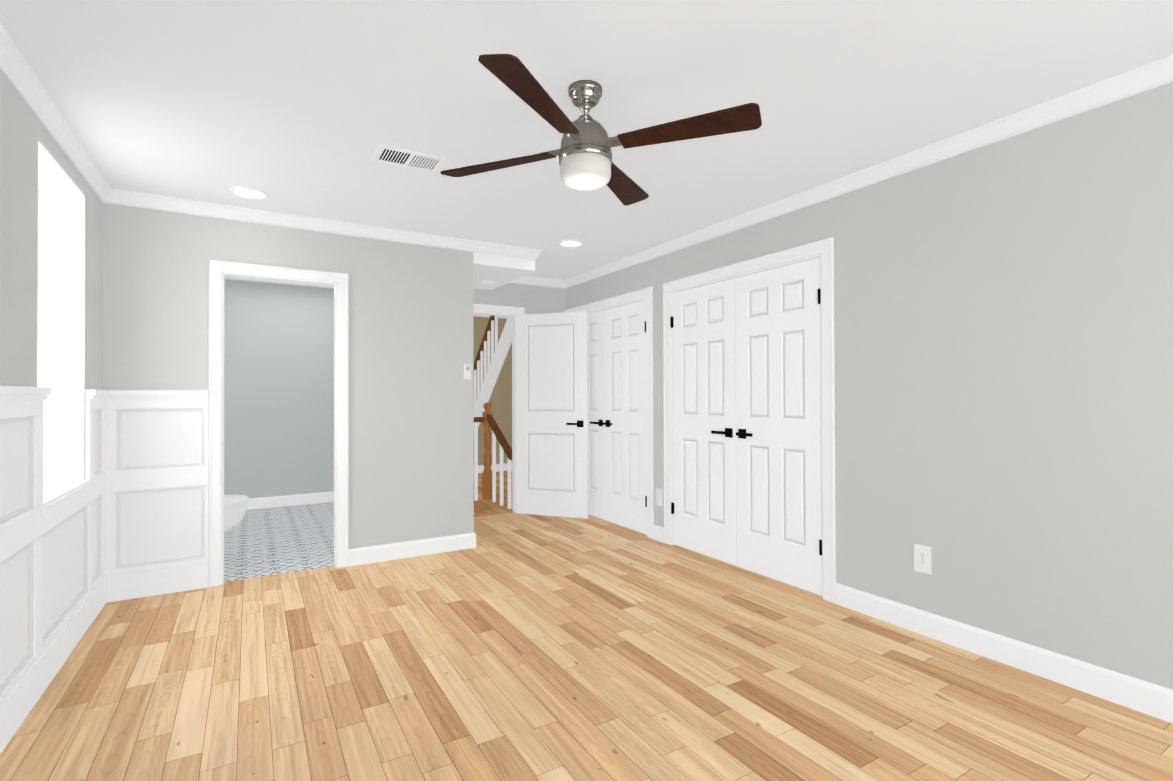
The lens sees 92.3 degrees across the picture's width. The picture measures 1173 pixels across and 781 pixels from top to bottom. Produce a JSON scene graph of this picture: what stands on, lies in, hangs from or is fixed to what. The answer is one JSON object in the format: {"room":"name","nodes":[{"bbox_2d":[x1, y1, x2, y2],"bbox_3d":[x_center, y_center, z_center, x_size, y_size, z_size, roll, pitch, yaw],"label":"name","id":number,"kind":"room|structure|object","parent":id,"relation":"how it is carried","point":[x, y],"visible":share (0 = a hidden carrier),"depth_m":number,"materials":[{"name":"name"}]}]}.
{"room":"empty bedroom","nodes":[
{"label":"empty bedroom","id":0,"kind":"room"},
{"bbox_2d":[0,68,102,452],"bbox_3d":[-1.443,0.001,0.662,0.300,2.440,6.032,0,-1,-31],"label":"wall","id":1,"kind":"structure","parent":0,"point":[23,129],"depth_m":2.19,"materials":[{"name":"paint"}]},
{"bbox_2d":[0,22,115,204],"bbox_3d":[-1.330,-1.177,0.811,0.045,0.082,5.912,0,-1,-31],"label":"crown molding","id":2,"kind":"structure","parent":1,"relation":"attached to","point":[22,76],"depth_m":2.35,"materials":[{"name":"white wood"}]},
{"bbox_2d":[37,138,91,513],"bbox_3d":[-2.567,-0.263,2.573,0.330,1.548,0.781,0,-1,-31],"label":"window","id":3,"kind":"structure","parent":1,"relation":"in","point":[61,284],"depth_m":2.92,"materials":[{"name":"white"}]},
{"bbox_2d":[0,386,208,753],"bbox_3d":[-1.119,0.598,0.920,0.524,1.248,5.912,0,-1,-31],"label":"wainscoting","id":4,"kind":"structure","parent":1,"relation":"attached to","point":[132,522],"depth_m":3.07,"materials":[{"name":"white wood"}]},
{"bbox_2d":[224,279,333,498],"bbox_3d":[-3.356,0.052,6.233,2.130,2.440,0.120,0,-1,-31],"label":"wall","id":5,"kind":"structure","parent":0,"point":[278,389],"depth_m":6.14,"materials":[{"name":"paint"}]},
{"bbox_2d":[247,492,333,509],"bbox_3d":[-3.305,1.212,6.174,2.100,0.118,0.014,0,-1,-31],"label":"baseboard","id":6,"kind":"structure","parent":5,"relation":"attached to","point":[300,499],"depth_m":6.20,"materials":[{"name":"white wood"}]},
{"bbox_2d":[224,502,334,580],"bbox_3d":[-2.634,1.268,5.052,2.162,0.024,2.628,0,-1,-31],"label":"floor","id":7,"kind":"structure","parent":0,"point":[268,541],"depth_m":4.67,"materials":[{"name":"white tile"}]},
{"bbox_2d":[224,495,248,531],"bbox_3d":[-2.933,0.863,4.218,0.700,0.775,0.440,0,-1,-31],"label":"toilet","id":8,"kind":"object","parent":7,"relation":"on","point":[235,508],"visible":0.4,"depth_m":4.25,"materials":[{"name":"white ceramic"}]},
{"bbox_2d":[102,203,473,569],"bbox_3d":[-1.912,0.029,3.965,2.282,2.440,0.120,0,-1,-31],"label":"wall","id":9,"kind":"structure","parent":0,"point":[410,424],"depth_m":4.06,"materials":[{"name":"paint"}]},
{"bbox_2d":[208,260,348,586],"bbox_3d":[-2.088,0.208,3.863,0.826,2.081,0.168,0,-1,-31],"label":"door frame","id":10,"kind":"structure","parent":9,"relation":"attached to","point":[219,271],"depth_m":3.74,"materials":[{"name":"white wood"}]},
{"bbox_2d":[116,189,541,259],"bbox_3d":[-1.594,-1.150,4.071,2.814,0.082,0.045,0,-1,-31],"label":"crown molding","id":11,"kind":"structure","parent":9,"relation":"attached to","point":[123,197],"depth_m":3.88,"materials":[{"name":"white wood"}]},
{"bbox_2d":[348,532,475,565],"bbox_3d":[-1.295,1.190,4.244,0.928,0.118,0.014,0,-1,-31],"label":"baseboard","id":12,"kind":"structure","parent":9,"relation":"attached to","point":[378,553],"depth_m":4.22,"materials":[{"name":"white wood"}]},
{"bbox_2d":[464,364,470,378],"bbox_3d":[-0.943,-0.150,4.464,0.052,0.124,0.018,0,-1,-31],"label":"light switch","id":13,"kind":"object","parent":9,"relation":"attached to","point":[467,371],"visible":1,"depth_m":4.46,"materials":[{"name":"white plastic"}]},
{"bbox_2d":[473,316,511,464],"bbox_3d":[-1.986,0.067,8.682,2.370,2.440,0.120,0,-1,-31],"label":"wall","id":14,"kind":"structure","parent":0,"point":[479,325],"depth_m":8.81,"materials":[{"name":"paint"}]},
{"bbox_2d":[478,463,511,472],"bbox_3d":[-1.941,1.227,8.620,2.390,0.118,0.014,0,-1,-31],"label":"baseboard","id":15,"kind":"structure","parent":14,"relation":"attached to","point":[480,467],"depth_m":8.93,"materials":[{"name":"white wood"}]},
{"bbox_2d":[473,283,564,314],"bbox_3d":[-0.854,0.040,5.771,1.627,2.440,0.120,0,-1,-31],"label":"wall","id":16,"kind":"structure","parent":0,"point":[531,299],"depth_m":5.85,"materials":[{"name":"paint"}]},
{"bbox_2d":[473,303,524,512],"bbox_3d":[-1.062,0.202,5.645,0.908,2.116,0.158,0,-1,-31],"label":"door frame","id":17,"kind":"structure","parent":16,"relation":"attached to","point":[494,310],"depth_m":5.81,"materials":[{"name":"white wood"}]},
{"bbox_2d":[509,276,563,288],"bbox_3d":[-0.589,-1.139,5.845,0.720,0.082,0.045,0,-1,-31],"label":"crown molding","id":18,"kind":"structure","parent":16,"relation":"attached to","point":[526,280],"depth_m":5.90,"materials":[{"name":"white wood"}]},
{"bbox_2d":[515,311,587,518],"bbox_3d":[-0.350,0.237,5.625,0.522,2.015,0.620,0,-1,-31],"label":"entry door","id":19,"kind":"structure","parent":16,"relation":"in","point":[551,414],"depth_m":5.60,"materials":[{"name":"white paint"},{"name":"wood"},{"name":"black metal"}]},
{"bbox_2d":[0,470,1172,780],"bbox_3d":[-0.449,1.290,3.694,5.120,0.103,10.240,0,-1,-31],"label":"floor","id":20,"kind":"structure","parent":0,"point":[514,646],"depth_m":2.33,"materials":[{"name":"beige wood"}]},
{"bbox_2d":[474,315,511,508],"bbox_3d":[-1.263,0.426,6.868,2.125,3.187,2.130,0,-1,-31],"label":"stair railing","id":21,"kind":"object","parent":20,"relation":"on","point":[492,422],"depth_m":6.83,"materials":[{"name":"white wood"}]},
{"bbox_2d":[0,0,1172,318],"bbox_3d":[-0.457,-1.248,3.714,5.120,0.100,10.240,0,-1,-31],"label":"ceiling","id":22,"kind":"structure","parent":0,"point":[300,106],"depth_m":2.27,"materials":[{"name":"paint"}]},
{"bbox_2d":[230,186,267,198],"bbox_3d":[-2.035,-1.190,3.400,0.196,0.010,0.196,0,-1,-31],"label":"recessed light","id":23,"kind":"object","parent":22,"relation":"in","point":[249,192],"visible":0.96,"depth_m":3.39,"materials":[{"name":"white"}]},
{"bbox_2d":[371,144,445,172],"bbox_3d":[-0.922,-1.200,2.923,0.330,0.006,0.215,0,-1,-31],"label":"ceiling vent","id":24,"kind":"object","parent":22,"relation":"in","point":[392,155],"visible":1,"depth_m":2.91,"materials":[{"name":"white metal"}]},
{"bbox_2d":[473,252,534,289],"bbox_3d":[-0.929,-1.099,5.080,0.546,0.172,1.008,0,-1,-31],"label":"ceiling soffit","id":25,"kind":"structure","parent":22,"relation":"attached to","point":[498,270],"depth_m":4.76,"materials":[{"name":"paint"}]},
{"bbox_2d":[480,280,493,285],"bbox_3d":[-0.924,-0.996,5.228,0.128,0.032,0.128,0,-1,-31],"label":"smoke detector","id":26,"kind":"object","parent":25,"relation":"attached to","point":[486,282],"visible":1,"depth_m":5.18,"materials":[{"name":"white plastic"}]},
{"bbox_2d":[559,240,582,246],"bbox_3d":[-0.125,-1.187,4.553,0.196,0.010,0.196,0,-1,-31],"label":"recessed light","id":27,"kind":"object","parent":22,"relation":"in","point":[570,243],"visible":0.98,"depth_m":4.55,"materials":[{"name":"white"}]},
{"bbox_2d":[440,54,761,205],"bbox_3d":[-0.004,-1.015,2.261,1.027,0.390,1.027,0,0,-22],"label":"fan","id":28,"kind":"object","parent":22,"relation":"hanging from","point":[584,153],"visible":1,"depth_m":2.16,"materials":[{"name":"brown wood"}]},
{"bbox_2d":[565,82,1172,689],"bbox_3d":[1.628,0.010,3.084,0.120,2.440,7.040,0,-1,-31],"label":"wall","id":29,"kind":"structure","parent":0,"point":[1003,380],"depth_m":2.51,"materials":[{"name":"paint"}]},
{"bbox_2d":[588,300,646,534],"bbox_3d":[0.165,0.234,5.401,0.089,2.016,1.354,0,-1,-31],"label":"closet doors","id":30,"kind":"structure","parent":29,"relation":"in","point":[617,448],"depth_m":5.21,"materials":[{"name":"white paint"},{"name":"wood"},{"name":"black metal"}]},
{"bbox_2d":[656,488,662,505],"bbox_3d":[0.602,0.884,4.674,0.007,0.136,0.082,0,-1,-31],"label":"electrical outlet","id":31,"kind":"object","parent":29,"relation":"attached to","point":[659,496],"visible":1,"depth_m":4.67,"materials":[{"name":"white plastic"}]},
{"bbox_2d":[564,237,835,602],"bbox_3d":[0.655,0.184,4.694,0.139,2.124,3.247,0,-1,-31],"label":"trim","id":32,"kind":"structure","parent":29,"relation":"attached to","point":[823,249],"depth_m":3.83,"materials":[{"name":"white wood"}]},
{"bbox_2d":[670,258,822,595],"bbox_3d":[1.038,0.219,3.940,0.089,2.016,1.387,0,-1,-31],"label":"closet doors","id":33,"kind":"structure","parent":29,"relation":"in","point":[747,434],"depth_m":3.81,"materials":[{"name":"white paint"},{"name":"wood"},{"name":"black metal"}]},
{"bbox_2d":[564,55,1172,288],"bbox_3d":[1.523,-1.168,3.102,0.045,0.082,6.920,0,-1,-31],"label":"crown molding","id":34,"kind":"structure","parent":29,"relation":"attached to","point":[1158,73],"depth_m":2.76,"materials":[{"name":"white wood"}]},
{"bbox_2d":[914,544,930,574],"bbox_3d":[1.696,0.850,2.843,0.007,0.136,0.082,0,-1,-31],"label":"electrical outlet","id":35,"kind":"object","parent":29,"relation":"attached to","point":[922,558],"visible":1,"depth_m":2.84,"materials":[{"name":"white plastic"}]},
{"bbox_2d":[835,583,1172,722],"bbox_3d":[2.373,1.158,1.703,0.014,0.118,3.625,0,-1,-31],"label":"baseboard","id":36,"kind":"structure","parent":29,"relation":"attached to","point":[1147,698],"depth_m":2.47,"materials":[{"name":"white wood"}]}
]}

